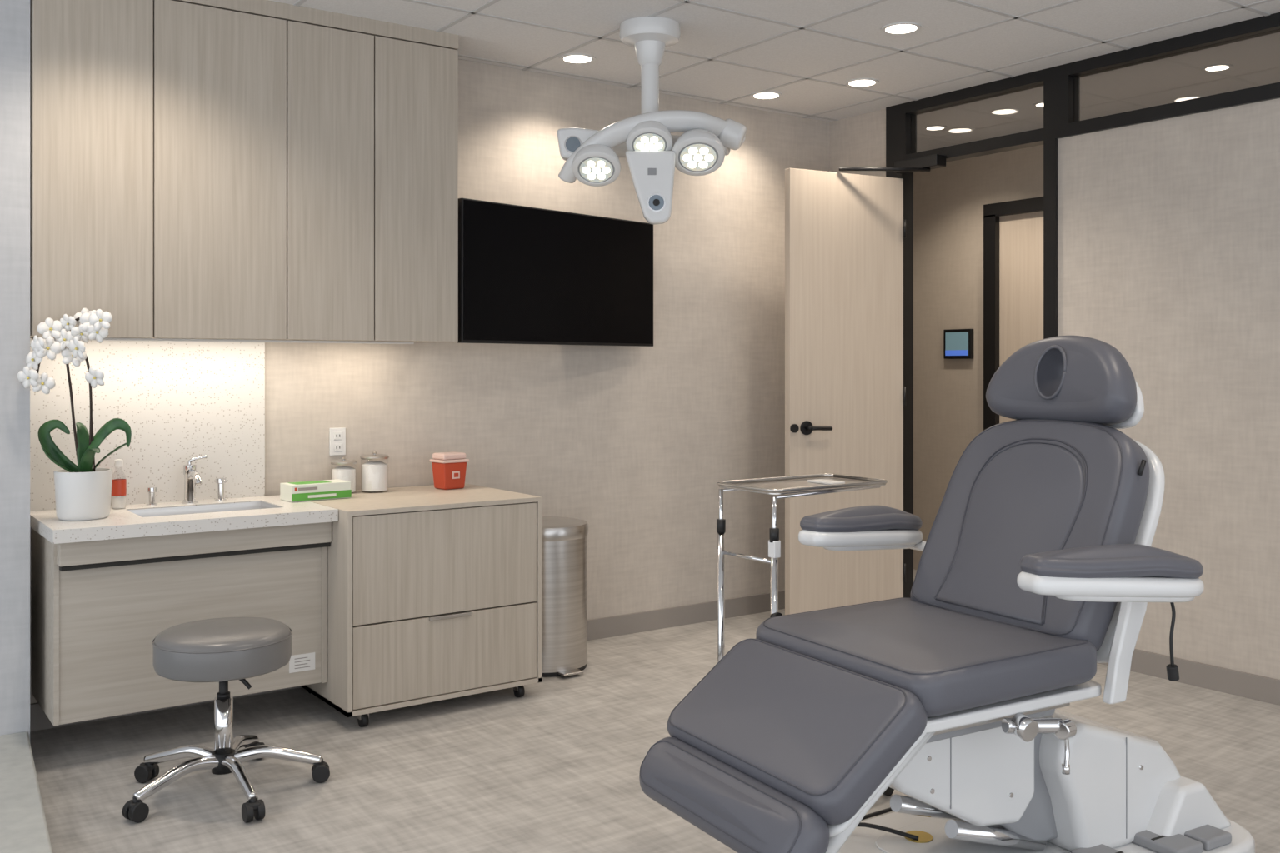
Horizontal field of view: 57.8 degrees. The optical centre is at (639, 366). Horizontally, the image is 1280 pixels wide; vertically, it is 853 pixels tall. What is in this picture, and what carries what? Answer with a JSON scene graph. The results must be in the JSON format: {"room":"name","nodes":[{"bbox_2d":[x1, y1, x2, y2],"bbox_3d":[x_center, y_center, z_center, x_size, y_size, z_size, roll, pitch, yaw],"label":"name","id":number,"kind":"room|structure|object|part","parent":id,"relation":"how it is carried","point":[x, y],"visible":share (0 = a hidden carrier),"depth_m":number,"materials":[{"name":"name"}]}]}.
{"room":"examination room","nodes":[
{"label":"examination room","id":0,"kind":"room"},
{"bbox_2d":[0,0,29,739],"bbox_3d":[-3.358,-0.030,3.349,2.806,2.780,0.350,0,0,-35],"label":"wall","id":1,"kind":"structure","parent":0,"point":[14,14],"depth_m":3.99,"materials":[{"name":"paint"}]},
{"bbox_2d":[0,731,52,852],"bbox_3d":[-2.245,1.310,1.778,2.799,0.100,3.500,0,0,-35],"label":"trim","id":2,"kind":"structure","parent":1,"relation":"attached to","point":[23,827],"depth_m":3.36,"materials":[{"name":"paint"}]},
{"bbox_2d":[30,59,829,704],"bbox_3d":[-1.729,-0.030,4.781,7.120,2.780,0.142,0,0,-35],"label":"wall","id":3,"kind":"structure","parent":0,"point":[635,444],"depth_m":5.70,"materials":[{"name":"beige paint"}]},
{"bbox_2d":[30,495,338,726],"bbox_3d":[-1.708,0.876,4.337,0.969,0.677,0.609,0,0,-35],"label":"sink vanity","id":4,"kind":"object","parent":3,"relation":"attached to","point":[103,589],"visible":0.94,"depth_m":4.13,"materials":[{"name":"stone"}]},
{"bbox_2d":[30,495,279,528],"bbox_3d":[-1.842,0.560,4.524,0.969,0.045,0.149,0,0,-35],"label":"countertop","id":5,"kind":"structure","parent":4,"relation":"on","point":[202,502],"depth_m":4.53,"materials":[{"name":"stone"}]},
{"bbox_2d":[110,459,126,509],"bbox_3d":[-1.972,0.444,4.389,0.053,0.186,0.053,0,0,-35],"label":"sanitizer bottle","id":6,"kind":"object","parent":5,"relation":"on","point":[118,495],"visible":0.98,"depth_m":4.37,"materials":[{"name":"red plastic"}]},
{"bbox_2d":[146,487,157,506],"bbox_3d":[-1.887,0.502,4.486,0.040,0.072,0.040,0,0,-35],"label":"handle","id":7,"kind":"object","parent":5,"relation":"on","point":[151,491],"visible":1,"depth_m":4.47,"materials":[{"name":"silver metal"}]},
{"bbox_2d":[181,455,207,504],"bbox_3d":[-1.727,0.444,4.529,0.092,0.189,0.166,0,0,-35],"label":"faucet","id":8,"kind":"object","parent":5,"relation":"on","point":[192,479],"visible":1,"depth_m":4.54,"materials":[{"name":"silver metal"}]},
{"bbox_3d":[-1.731,0.432,4.507,0.028,0.058,0.136,0,0,-35],"label":"spout","id":9,"kind":"part","parent":8,"relation":"part of","materials":[{"name":"silver metal"}]},
{"bbox_3d":[-1.743,0.369,4.570,0.073,0.040,0.017,0,0,-17],"label":"lever","id":10,"kind":"part","parent":8,"relation":"part of","materials":[{"name":"silver metal"}]},
{"bbox_2d":[215,477,226,501],"bbox_3d":[-1.664,0.490,4.620,0.044,0.096,0.084,0,0,-35],"label":"soap dispenser","id":11,"kind":"object","parent":5,"relation":"on","point":[220,482],"visible":1,"depth_m":4.62,"materials":[{"name":"silver metal"}]},
{"bbox_3d":[-1.596,0.952,4.209,0.933,0.527,0.020,0,0,-35],"label":"panel","id":12,"kind":"part","parent":4,"relation":"part of","materials":[{"name":"brown wood"}]},
{"bbox_2d":[44,505,338,544],"bbox_3d":[-1.584,0.560,4.162,0.969,0.045,0.180,0,0,-35],"label":"countertop","id":13,"kind":"structure","parent":4,"relation":"on","point":[57,533],"depth_m":4.08,"materials":[{"name":"stone"}]},
{"bbox_2d":[17,308,131,520],"bbox_3d":[-1.956,0.167,4.068,0.333,0.741,0.284,0,0,3],"label":"potted orchid","id":14,"kind":"object","parent":13,"relation":"on","point":[82,492],"visible":1,"depth_m":4.03,"materials":[{"name":"white plant"}]},
{"bbox_3d":[-1.999,0.142,4.031,0.183,0.493,0.098,0,0,-35],"label":"stem","id":15,"kind":"part","parent":14,"relation":"part of","materials":[{"name":"brown"}]},
{"bbox_3d":[-1.945,0.108,4.021,0.073,0.561,0.206,0,0,-41],"label":"stem","id":16,"kind":"part","parent":14,"relation":"part of","materials":[{"name":"brown"}]},
{"bbox_3d":[-1.975,0.453,4.117,0.188,0.169,0.188,0,0,-35],"label":"pot","id":17,"kind":"part","parent":14,"relation":"part of","materials":[{"name":"white ceramic"}]},
{"bbox_2d":[129,501,279,517],"bbox_3d":[-1.648,0.620,4.399,0.510,0.156,0.280,0,0,-35],"label":"basin","id":18,"kind":"object","parent":13,"relation":"in","point":[167,511],"depth_m":4.51,"materials":[{"name":"ceramic"}]},
{"bbox_2d":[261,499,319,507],"bbox_3d":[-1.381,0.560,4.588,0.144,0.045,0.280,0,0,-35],"label":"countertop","id":19,"kind":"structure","parent":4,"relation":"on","point":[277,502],"depth_m":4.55,"materials":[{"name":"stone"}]},
{"bbox_2d":[280,479,351,502],"bbox_3d":[-1.315,0.503,4.707,0.252,0.068,0.122,0,0,-39],"label":"glove box","id":20,"kind":"object","parent":19,"relation":"on","point":[326,489],"visible":1,"depth_m":4.66,"materials":[{"name":"white cardboard"}]},
{"bbox_2d":[298,486,317,490],"bbox_3d":[-1.323,0.487,4.623,0.080,0.011,0.001,0,0,-39],"label":"print","id":21,"kind":"object","parent":20,"relation":"on","point":[304,488],"depth_m":4.62},
{"bbox_2d":[308,493,336,498],"bbox_3d":[-1.276,0.519,4.660,0.120,0.011,0.001,0,0,-39],"label":"print","id":22,"kind":"object","parent":20,"relation":"on","point":[310,495],"depth_m":4.66,"materials":[{"name":"white"}]},
{"bbox_2d":[30,0,458,344],"bbox_3d":[-1.544,-0.759,4.638,1.634,1.322,0.350,0,0,-35],"label":"upper cabinet","id":23,"kind":"object","parent":3,"relation":"attached to","point":[230,171],"visible":0.98,"depth_m":4.44,"materials":[{"name":"brown wood"}]},
{"bbox_3d":[-1.951,-0.731,4.146,0.395,1.249,0.019,0,0,-35],"label":"door","id":24,"kind":"part","parent":23,"relation":"part of","materials":[{"name":"brown wood"}]},
{"bbox_3d":[-1.587,-0.731,4.405,0.489,1.249,0.019,0,0,-35],"label":"door","id":25,"kind":"part","parent":23,"relation":"part of","materials":[{"name":"brown wood"}]},
{"bbox_2d":[80,338,414,344],"bbox_3d":[-1.553,-0.102,4.662,1.370,0.009,0.040,0,0,-35],"label":"light","id":26,"kind":"object","parent":23,"relation":"attached to","point":[104,339],"depth_m":4.64,"materials":[{"name":"white plastic"}]},
{"bbox_3d":[-1.238,-0.731,4.652,0.356,1.249,0.019,0,0,-35],"label":"door","id":27,"kind":"part","parent":23,"relation":"part of","materials":[{"name":"brown wood"}]},
{"bbox_3d":[-0.937,-0.731,4.867,0.374,1.249,0.019,0,0,-35],"label":"door","id":28,"kind":"part","parent":23,"relation":"part of","materials":[{"name":"brown wood"}]},
{"bbox_2d":[329,427,345,455],"bbox_3d":[-1.306,0.325,5.014,0.072,0.120,0.012,0,0,-35],"label":"wall outlet","id":29,"kind":"object","parent":3,"relation":"attached to","point":[337,436],"visible":1,"depth_m":5.01,"materials":[{"name":"white plastic"}]},
{"bbox_2d":[334,432,342,439],"bbox_3d":[-1.304,0.300,5.011,0.036,0.032,0.003,0,0,-35],"label":"socket","id":30,"kind":"object","parent":29,"relation":"attached to","point":[337,436],"depth_m":5.01,"materials":[{"name":"white plastic"}]},
{"bbox_2d":[334,444,342,451],"bbox_3d":[-1.304,0.350,5.011,0.036,0.032,0.003,0,0,-35],"label":"socket","id":31,"kind":"object","parent":29,"relation":"attached to","point":[337,447],"depth_m":5.01,"materials":[{"name":"white plastic"}]},
{"bbox_2d":[30,590,784,731],"bbox_3d":[-0.600,1.310,5.514,4.190,0.100,0.015,0,0,-35],"label":"baseboard","id":32,"kind":"structure","parent":3,"relation":"attached to","point":[610,627],"depth_m":5.98,"materials":[{"name":"grey"}]},
{"bbox_2d":[457,198,653,346],"bbox_3d":[-0.397,-0.413,5.476,0.142,0.623,1.227,0,0,43],"label":"television","id":33,"kind":"object","parent":3,"relation":"attached to","point":[527,275],"visible":0.94,"depth_m":5.36,"materials":[{"name":"black metal"}]},
{"bbox_2d":[30,569,1279,852],"bbox_3d":[0.025,1.410,3.330,8.300,0.100,9.800,0,0,-35],"label":"floor","id":34,"kind":"structure","parent":0,"point":[554,767],"depth_m":3.93,"materials":[{"name":"beige tile"}]},
{"bbox_2d":[121,617,329,823],"bbox_3d":[-1.319,1.095,3.696,0.640,0.527,0.611,0,0,-35],"label":"stool","id":35,"kind":"object","parent":34,"relation":"on","point":[223,650],"visible":1,"depth_m":3.62,"materials":[{"name":"grey leather"}]},
{"bbox_3d":[-1.510,1.304,3.472,0.016,0.032,0.016,0,0,-35],"label":"stem","id":36,"kind":"part","parent":35,"relation":"part of","materials":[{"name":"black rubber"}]},
{"bbox_2d":[128,800,142,809],"bbox_3d":[-1.510,1.313,3.472,0.040,0.023,0.040,0,0,-35],"label":"hood","id":37,"kind":"object","parent":35,"relation":"attached to","point":[132,804],"depth_m":3.46,"materials":[{"name":"black plastic"}]},
{"bbox_2d":[140,762,154,770],"bbox_3d":[-1.619,1.313,3.807,0.040,0.023,0.040,0,0,-35],"label":"hood","id":38,"kind":"object","parent":35,"relation":"attached to","point":[144,766],"depth_m":3.79,"materials":[{"name":"black plastic"}]},
{"bbox_3d":[-1.429,1.267,3.586,0.038,0.086,0.289,0,0,37],"label":"leg","id":39,"kind":"part","parent":35,"relation":"part of","materials":[{"name":"silver metal"}]},
{"bbox_3d":[-1.485,1.267,3.766,0.289,0.086,0.038,0,0,19],"label":"leg","id":40,"kind":"part","parent":35,"relation":"part of","materials":[{"name":"silver metal"}]},
{"bbox_3d":[-1.240,1.267,3.584,0.038,0.086,0.289,0,0,-35],"label":"leg","id":41,"kind":"part","parent":35,"relation":"part of","materials":[{"name":"silver metal"}]},
{"bbox_3d":[-1.288,1.006,3.714,0.092,0.057,0.015,0,0,0],"label":"height lever","id":42,"kind":"part","parent":35,"relation":"part of","materials":[{"name":"black plastic"}]},
{"bbox_3d":[-1.331,1.267,3.875,0.038,0.086,0.289,0,0,1],"label":"leg","id":43,"kind":"part","parent":35,"relation":"part of","materials":[{"name":"silver metal"}]},
{"bbox_3d":[-1.157,1.304,3.472,0.016,0.032,0.016,0,0,-35],"label":"stem","id":44,"kind":"part","parent":35,"relation":"part of","materials":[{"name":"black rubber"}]},
{"bbox_2d":[246,800,260,810],"bbox_3d":[-1.157,1.313,3.472,0.040,0.023,0.040,0,0,-35],"label":"hood","id":45,"kind":"object","parent":35,"relation":"attached to","point":[251,805],"depth_m":3.46,"materials":[{"name":"black plastic"}]},
{"bbox_3d":[-1.181,1.267,3.766,0.289,0.086,0.038,0,0,-19],"label":"leg","id":46,"kind":"part","parent":35,"relation":"part of","materials":[{"name":"silver metal"}]},
{"bbox_2d":[313,761,328,768],"bbox_3d":[-1.048,1.313,3.807,0.040,0.023,0.040,0,0,-35],"label":"hood","id":47,"kind":"object","parent":35,"relation":"attached to","point":[316,764],"depth_m":3.79,"materials":[{"name":"black plastic"}]},
{"bbox_2d":[300,483,541,727],"bbox_3d":[-0.944,0.949,4.821,0.833,0.822,0.708,0,0,-35],"label":"base cabinet","id":48,"kind":"object","parent":34,"relation":"on","point":[434,594],"visible":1,"depth_m":4.51,"materials":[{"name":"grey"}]},
{"bbox_2d":[330,456,356,492],"bbox_3d":[-1.255,0.460,4.917,0.107,0.155,0.107,0,0,-35],"label":"canister","id":49,"kind":"object","parent":48,"relation":"on","point":[345,473],"visible":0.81,"depth_m":4.88,"materials":[{"name":"clear glass"}]},
{"bbox_3d":[-1.255,0.407,4.917,0.107,0.017,0.107,0,0,-35],"label":"lid","id":50,"kind":"part","parent":49,"relation":"part of","materials":[{"name":"metal"}]},
{"bbox_2d":[360,450,389,491],"bbox_3d":[-1.138,0.450,4.976,0.120,0.175,0.120,0,0,-35],"label":"canister","id":51,"kind":"object","parent":48,"relation":"on","point":[374,474],"visible":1,"depth_m":4.93,"materials":[{"name":"clear glass"}]},
{"bbox_3d":[-1.138,0.388,4.976,0.120,0.019,0.120,0,0,-35],"label":"lid","id":52,"kind":"part","parent":51,"relation":"part of","materials":[{"name":"metal"}]},
{"bbox_3d":[-0.752,0.763,4.551,0.789,0.406,0.022,0,0,-35],"label":"drawer","id":53,"kind":"part","parent":48,"relation":"part of","materials":[{"name":"brown wood"}]},
{"bbox_3d":[-0.752,1.125,4.551,0.789,0.306,0.022,0,0,-35],"label":"drawer","id":54,"kind":"part","parent":48,"relation":"part of","materials":[{"name":"brown wood"}]},
{"bbox_2d":[430,451,469,489],"bbox_3d":[-0.839,0.459,5.108,0.134,0.157,0.116,0,0,-41],"label":"sharps container","id":55,"kind":"object","parent":48,"relation":"on","point":[449,469],"visible":1,"depth_m":5.07,"materials":[{"name":"red plastic"}]},
{"bbox_3d":[-0.839,0.394,5.108,0.120,0.028,0.100,0,0,-41],"label":"lid","id":56,"kind":"part","parent":55,"relation":"part of","materials":[{"name":"white plastic"}]},
{"bbox_3d":[-0.741,0.978,4.539,0.180,0.013,0.014,0,0,-35],"label":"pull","id":57,"kind":"part","parent":48,"relation":"part of","materials":[{"name":"metal"}]},
{"bbox_2d":[541,516,588,677],"bbox_3d":[-0.410,1.027,5.238,0.380,0.662,0.425,0,0,-35],"label":"trash can","id":58,"kind":"object","parent":34,"relation":"on","point":[564,540],"visible":0.69,"depth_m":5.10,"materials":[{"name":"silver metal"}]},
{"bbox_2d":[716,474,894,796],"bbox_3d":[0.484,0.859,3.617,0.604,1.002,0.287,0,0,-35],"label":"tray stand","id":59,"kind":"object","parent":34,"relation":"on","point":[826,484],"visible":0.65,"depth_m":3.59,"materials":[{"name":"metal"}]},
{"bbox_3d":[0.252,0.470,3.602,0.014,0.180,0.014,0,0,-35],"label":"post","id":60,"kind":"part","parent":59,"relation":"part of","materials":[{"name":"silver metal"}]},
{"bbox_3d":[0.252,0.897,3.602,0.022,0.825,0.022,0,0,-35],"label":"post","id":61,"kind":"part","parent":59,"relation":"part of","materials":[{"name":"silver metal"}]},
{"bbox_3d":[0.394,0.470,3.402,0.014,0.180,0.014,0,0,-35],"label":"post","id":62,"kind":"part","parent":59,"relation":"part of","materials":[{"name":"silver metal"}]},
{"bbox_3d":[0.394,0.897,3.402,0.022,0.825,0.022,0,0,-35],"label":"post","id":63,"kind":"part","parent":59,"relation":"part of","materials":[{"name":"silver metal"}]},
{"bbox_3d":[0.400,0.735,3.394,0.032,0.032,0.020,0,0,-35],"label":"knob","id":64,"kind":"part","parent":59,"relation":"part of","materials":[{"name":"black plastic"}]},
{"bbox_2d":[717,474,887,494],"bbox_3d":[0.511,0.366,3.636,0.497,0.017,0.287,0,0,-35],"label":"tray","id":65,"kind":"object","parent":59,"relation":"on","point":[826,484],"depth_m":3.62,"materials":[{"name":"metal"}]},
{"bbox_2d":[639,335,1254,852],"bbox_3d":[0.944,0.636,3.120,1.864,1.448,1.061,0,0,-30],"label":"chair","id":66,"kind":"object","parent":34,"relation":"on","point":[1038,567],"visible":1,"depth_m":2.94,"materials":[{"name":"grey leather"}]},
{"bbox_3d":[0.688,0.529,3.481,0.393,0.062,0.102,0,0,-40],"label":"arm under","id":67,"kind":"part","parent":66,"relation":"part of","materials":[{"name":"white plastic"}]},
{"bbox_3d":[0.375,0.895,2.787,0.300,0.221,0.630,0,0,-30],"label":"leg frame","id":68,"kind":"part","parent":66,"relation":"part of","materials":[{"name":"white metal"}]},
{"bbox_3d":[0.719,0.732,2.989,0.605,0.121,0.670,0,0,-30],"label":"seat","id":69,"kind":"part","parent":66,"relation":"part of","materials":[{"name":"grey leather"}]},
{"bbox_3d":[0.730,0.835,2.995,0.480,0.020,0.530,0,0,-30],"label":"rail","id":70,"kind":"part","parent":66,"relation":"part of","materials":[{"name":"metal"}]},
{"bbox_3d":[1.024,0.436,3.167,0.231,0.449,0.378,0,0,-30],"label":"arch panel","id":71,"kind":"part","parent":66,"relation":"part of","materials":[{"name":"grey leather"}]},
{"bbox_3d":[0.730,0.804,2.995,0.640,0.028,0.630,0,0,-30],"label":"seat frame","id":72,"kind":"part","parent":66,"relation":"part of","materials":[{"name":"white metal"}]},
{"bbox_3d":[0.967,1.091,3.134,0.371,0.338,0.240,0,0,-30],"label":"lift arm","id":73,"kind":"part","parent":66,"relation":"part of","materials":[{"name":"grey"}]},
{"bbox_3d":[1.082,0.441,3.201,0.368,0.587,0.620,0,0,-30],"label":"backrest","id":74,"kind":"part","parent":66,"relation":"part of","materials":[{"name":"grey leather"}]},
{"bbox_3d":[1.101,1.315,3.200,1.168,0.065,0.701,0,0,-30],"label":"plate","id":75,"kind":"part","parent":66,"relation":"part of","materials":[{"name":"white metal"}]},
{"bbox_3d":[0.997,0.943,2.717,0.018,0.020,0.018,0,0,-30],"label":"clamp knob","id":76,"kind":"part","parent":66,"relation":"part of","materials":[{"name":"silver metal"}]},
{"bbox_3d":[1.001,0.899,2.724,0.015,0.083,0.025,0,0,14],"label":"clamp lever","id":77,"kind":"part","parent":66,"relation":"part of","materials":[{"name":"silver metal"}]},
{"bbox_3d":[1.134,0.529,2.721,0.393,0.062,0.102,0,0,-21],"label":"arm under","id":78,"kind":"part","parent":66,"relation":"part of","materials":[{"name":"white plastic"}]},
{"bbox_2d":[1165,664,1179,681],"bbox_3d":[1.271,0.731,2.767,0.031,0.038,0.026,0,0,-30],"label":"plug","id":79,"kind":"object","parent":66,"relation":"attached to","point":[1172,673],"depth_m":2.76,"materials":[{"name":"black plastic"}]},
{"bbox_3d":[1.269,0.630,2.768,0.018,0.176,0.013,0,0,-30],"label":"control cord","id":80,"kind":"part","parent":66,"relation":"part of","materials":[{"name":"black rubber"}]},
{"bbox_2d":[1043,138,1057,339],"bbox_3d":[1.982,0.140,5.540,0.090,2.440,0.065,0,0,-35],"label":"post","id":81,"kind":"object","parent":34,"relation":"on","point":[1050,146],"visible":0.29,"depth_m":5.51,"materials":[{"name":"black metal"}]},
{"bbox_2d":[268,0,1279,152],"bbox_3d":[0.025,-1.470,3.330,8.300,0.100,9.800,0,0,-35],"label":"ceiling","id":82,"kind":"structure","parent":0,"point":[705,32],"depth_m":5.13,"materials":[{"name":"tile"}]},
{"bbox_2d":[560,53,595,64],"bbox_3d":[-0.287,-1.417,5.341,0.166,0.006,0.166,0,0,-35],"label":"recessed light","id":83,"kind":"object","parent":82,"relation":"in","point":[572,58],"visible":1,"depth_m":5.33,"materials":[{"name":"white plastic"}]},
{"bbox_2d":[556,16,746,224],"bbox_3d":[0.052,-0.998,4.781,0.781,0.842,0.348,0,0,0],"label":"light","id":84,"kind":"object","parent":82,"relation":"hanging from","point":[652,154],"visible":1,"depth_m":4.68,"materials":[{"name":"white plastic"}]},
{"bbox_3d":[0.043,-0.724,4.697,0.203,0.294,0.060,0,0,0],"label":"arm","id":85,"kind":"part","parent":84,"relation":"part of","materials":[{"name":"white plastic"}]},
{"bbox_3d":[0.381,-0.961,4.803,0.122,0.129,0.117,0,0,0],"label":"handle knob","id":86,"kind":"part","parent":84,"relation":"part of","materials":[{"name":"white plastic"}]},
{"bbox_2d":[750,90,782,99],"bbox_3d":[0.660,-1.417,6.063,0.166,0.006,0.166,0,0,-35],"label":"recessed light","id":87,"kind":"object","parent":82,"relation":"in","point":[767,95],"visible":1,"depth_m":6.05,"materials":[{"name":"white plastic"}]},
{"bbox_2d":[293,0,1274,120],"bbox_3d":[0.304,-1.419,1.903,6.900,0.003,6.950,0,0,-35],"label":"grid","id":88,"kind":"object","parent":82,"relation":"attached to","point":[298,3],"visible":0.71,"depth_m":5.04,"materials":[{"name":"grey metal"}]},
{"bbox_2d":[845,78,879,87],"bbox_3d":[1.109,-1.417,5.793,0.166,0.006,0.166,0,0,-35],"label":"recessed light","id":89,"kind":"object","parent":82,"relation":"in","point":[858,82],"visible":1,"depth_m":5.79,"materials":[{"name":"white plastic"}]},
{"bbox_2d":[880,22,921,34],"bbox_3d":[1.095,-1.417,4.864,0.166,0.006,0.166,0,0,-35],"label":"recessed light","id":90,"kind":"object","parent":82,"relation":"in","point":[897,28],"visible":1,"depth_m":4.86,"materials":[{"name":"white plastic"}]},
{"bbox_2d":[923,125,946,130],"bbox_3d":[1.753,-1.417,6.889,0.136,0.006,0.136,0,0,-35],"label":"recessed light","id":91,"kind":"object","parent":82,"relation":"in","point":[935,127],"visible":1,"depth_m":6.88,"materials":[{"name":"white plastic"}]},
{"bbox_2d":[1032,101,1043,107],"bbox_3d":[2.194,-1.417,6.270,0.136,0.006,0.136,0,0,-35],"label":"recessed light","id":92,"kind":"object","parent":82,"relation":"in","point":[1040,104],"visible":0.38,"depth_m":6.27,"materials":[{"name":"white plastic"}]},
{"bbox_2d":[885,12,1279,117],"bbox_3d":[3.296,-1.393,3.692,0.090,0.055,6.600,0,0,-35],"label":"window frame","id":93,"kind":"structure","parent":82,"relation":"attached to","point":[1261,26],"depth_m":5.29,"materials":[{"name":"black metal"}]},
{"bbox_2d":[1200,63,1233,72],"bbox_3d":[2.738,-1.417,5.504,0.136,0.006,0.136,0,0,-35],"label":"recessed light","id":94,"kind":"object","parent":82,"relation":"in","point":[1222,67],"visible":1,"depth_m":5.50,"materials":[{"name":"white plastic"}]},
{"bbox_2d":[830,108,885,177],"bbox_3d":[1.282,-0.030,6.585,0.120,2.780,0.450,0,0,-35],"label":"wall","id":95,"kind":"structure","parent":0,"point":[859,141],"depth_m":6.54,"materials":[{"name":"beige paint"}]},
{"bbox_2d":[913,145,1043,569],"bbox_3d":[2.878,-0.030,5.358,1.300,2.780,9.800,0,0,-35],"label":"wall","id":96,"kind":"structure","parent":0,"point":[949,201],"depth_m":7.54,"materials":[{"name":"paint"}]},
{"bbox_2d":[885,170,913,598],"bbox_3d":[1.417,0.140,6.335,0.090,2.440,0.115,0,0,-35],"label":"door frame","id":97,"kind":"structure","parent":96,"relation":"in","point":[907,178],"depth_m":6.30,"materials":[{"name":"black metal"}]},
{"bbox_2d":[785,168,905,614],"bbox_3d":[1.086,0.169,6.083,0.746,2.358,0.058,0,0,-27],"label":"leaf","id":98,"kind":"object","parent":97,"relation":"attached to","point":[844,232],"depth_m":6.05,"materials":[{"name":"brown wood"}]},
{"bbox_2d":[790,424,799,433],"bbox_3d":[0.786,0.315,5.904,0.044,0.044,0.014,0,0,-27],"label":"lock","id":99,"kind":"object","parent":98,"relation":"attached to","point":[794,427],"visible":1,"depth_m":5.90,"materials":[{"name":"black metal"}]},
{"bbox_2d":[800,420,813,434],"bbox_3d":[0.854,0.315,5.939,0.072,0.072,0.012,0,0,-27],"label":"rose","id":100,"kind":"object","parent":98,"relation":"attached to","point":[804,424],"visible":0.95,"depth_m":5.93,"materials":[{"name":"black metal"}]},
{"bbox_2d":[805,425,812,430],"bbox_3d":[0.866,0.315,5.916,0.024,0.024,0.045,0,0,-27],"label":"spindle","id":101,"kind":"object","parent":100,"relation":"attached to","point":[807,427],"visible":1,"depth_m":5.90,"materials":[{"name":"black metal"}]},
{"bbox_2d":[812,426,832,430],"bbox_3d":[0.930,0.317,5.928,0.129,0.026,0.029,0,0,-30],"label":"lever","id":102,"kind":"object","parent":101,"relation":"attached to","point":[814,428],"visible":1,"depth_m":5.91,"materials":[{"name":"black metal"}]},
{"bbox_3d":[1.421,-0.740,6.231,0.014,0.100,0.014,0,0,-27],"label":"hinge","id":103,"kind":"part","parent":98,"relation":"part of","materials":[{"name":"metal"}]},
{"bbox_3d":[1.421,1.110,6.231,0.014,0.100,0.014,0,0,-27],"label":"hinge","id":104,"kind":"part","parent":98,"relation":"part of","materials":[{"name":"metal"}]},
{"bbox_3d":[1.421,0.160,6.231,0.014,0.100,0.014,0,0,-27],"label":"hinge","id":105,"kind":"part","parent":98,"relation":"part of","materials":[{"name":"metal"}]},
{"bbox_2d":[943,329,973,359],"bbox_3d":[2.044,-0.145,7.452,0.035,0.190,0.220,0,0,-35],"label":"tablet","id":106,"kind":"object","parent":96,"relation":"attached to","point":[957,343],"visible":1,"depth_m":7.43,"materials":[{"name":"black metal"}]},
{"bbox_2d":[983,215,999,430],"bbox_3d":[2.193,0.210,7.220,0.060,2.300,0.090,0,0,-35],"label":"door frame","id":107,"kind":"structure","parent":96,"relation":"attached to","point":[991,224],"depth_m":7.20,"materials":[{"name":"black metal"}]},
{"bbox_2d":[983,196,1043,217],"bbox_3d":[2.474,-0.970,6.825,0.060,0.080,1.060,0,0,-35],"label":"header","id":108,"kind":"object","parent":96,"relation":"attached to","point":[1035,204],"visible":0.29,"depth_m":7.06,"materials":[{"name":"black metal"}]},
{"bbox_2d":[999,210,1043,423],"bbox_3d":[2.482,0.215,6.849,0.020,2.290,0.850,0,0,-35],"label":"leaf","id":109,"kind":"object","parent":96,"relation":"attached to","point":[1021,236],"visible":0.14,"depth_m":7.07,"materials":[{"name":"brown wood"}]},
{"bbox_2d":[1057,98,1279,679],"bbox_3d":[3.633,0.140,3.278,0.120,2.440,5.535,0,0,-35],"label":"wall","id":110,"kind":"structure","parent":0,"point":[1168,230],"depth_m":4.94,"materials":[{"name":"beige paint"}]},
{"bbox_2d":[885,81,1279,167],"bbox_3d":[3.296,-1.110,3.692,0.090,0.060,6.600,0,0,-35],"label":"rail","id":111,"kind":"object","parent":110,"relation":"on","point":[1268,92],"visible":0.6,"depth_m":5.30,"materials":[{"name":"black metal"}]},
{"bbox_2d":[838,154,945,174],"bbox_3d":[1.306,-1.055,6.018,0.454,0.080,0.338,0,0,-35],"label":"door closer","id":112,"kind":"object","parent":111,"relation":"attached to","point":[926,163],"depth_m":6.02,"materials":[{"name":"black metal"}]},
{"bbox_3d":[1.272,-1.025,6.024,0.478,0.020,0.034,0,0,-2],"label":"arm","id":113,"kind":"part","parent":112,"relation":"part of","materials":[{"name":"black metal"}]},
{"bbox_2d":[885,113,916,158],"bbox_3d":[1.425,-1.252,6.324,0.090,0.225,0.140,0,0,-35],"label":"post","id":114,"kind":"object","parent":111,"relation":"on","point":[901,129],"visible":0.86,"depth_m":6.28,"materials":[{"name":"black metal"}]},
{"bbox_2d":[1043,75,1079,128],"bbox_3d":[2.002,-1.252,5.511,0.090,0.225,0.135,0,0,-35],"label":"window mullion","id":115,"kind":"object","parent":111,"relation":"on","point":[1062,94],"visible":0.86,"depth_m":5.47,"materials":[{"name":"black metal"}]},
{"bbox_2d":[1098,649,1279,705],"bbox_3d":[3.578,1.310,3.239,0.015,0.100,5.535,0,0,-35],"label":"base","id":116,"kind":"object","parent":110,"relation":"attached to","point":[1253,687],"visible":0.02,"depth_m":4.88,"materials":[{"name":"grey"}]}
]}

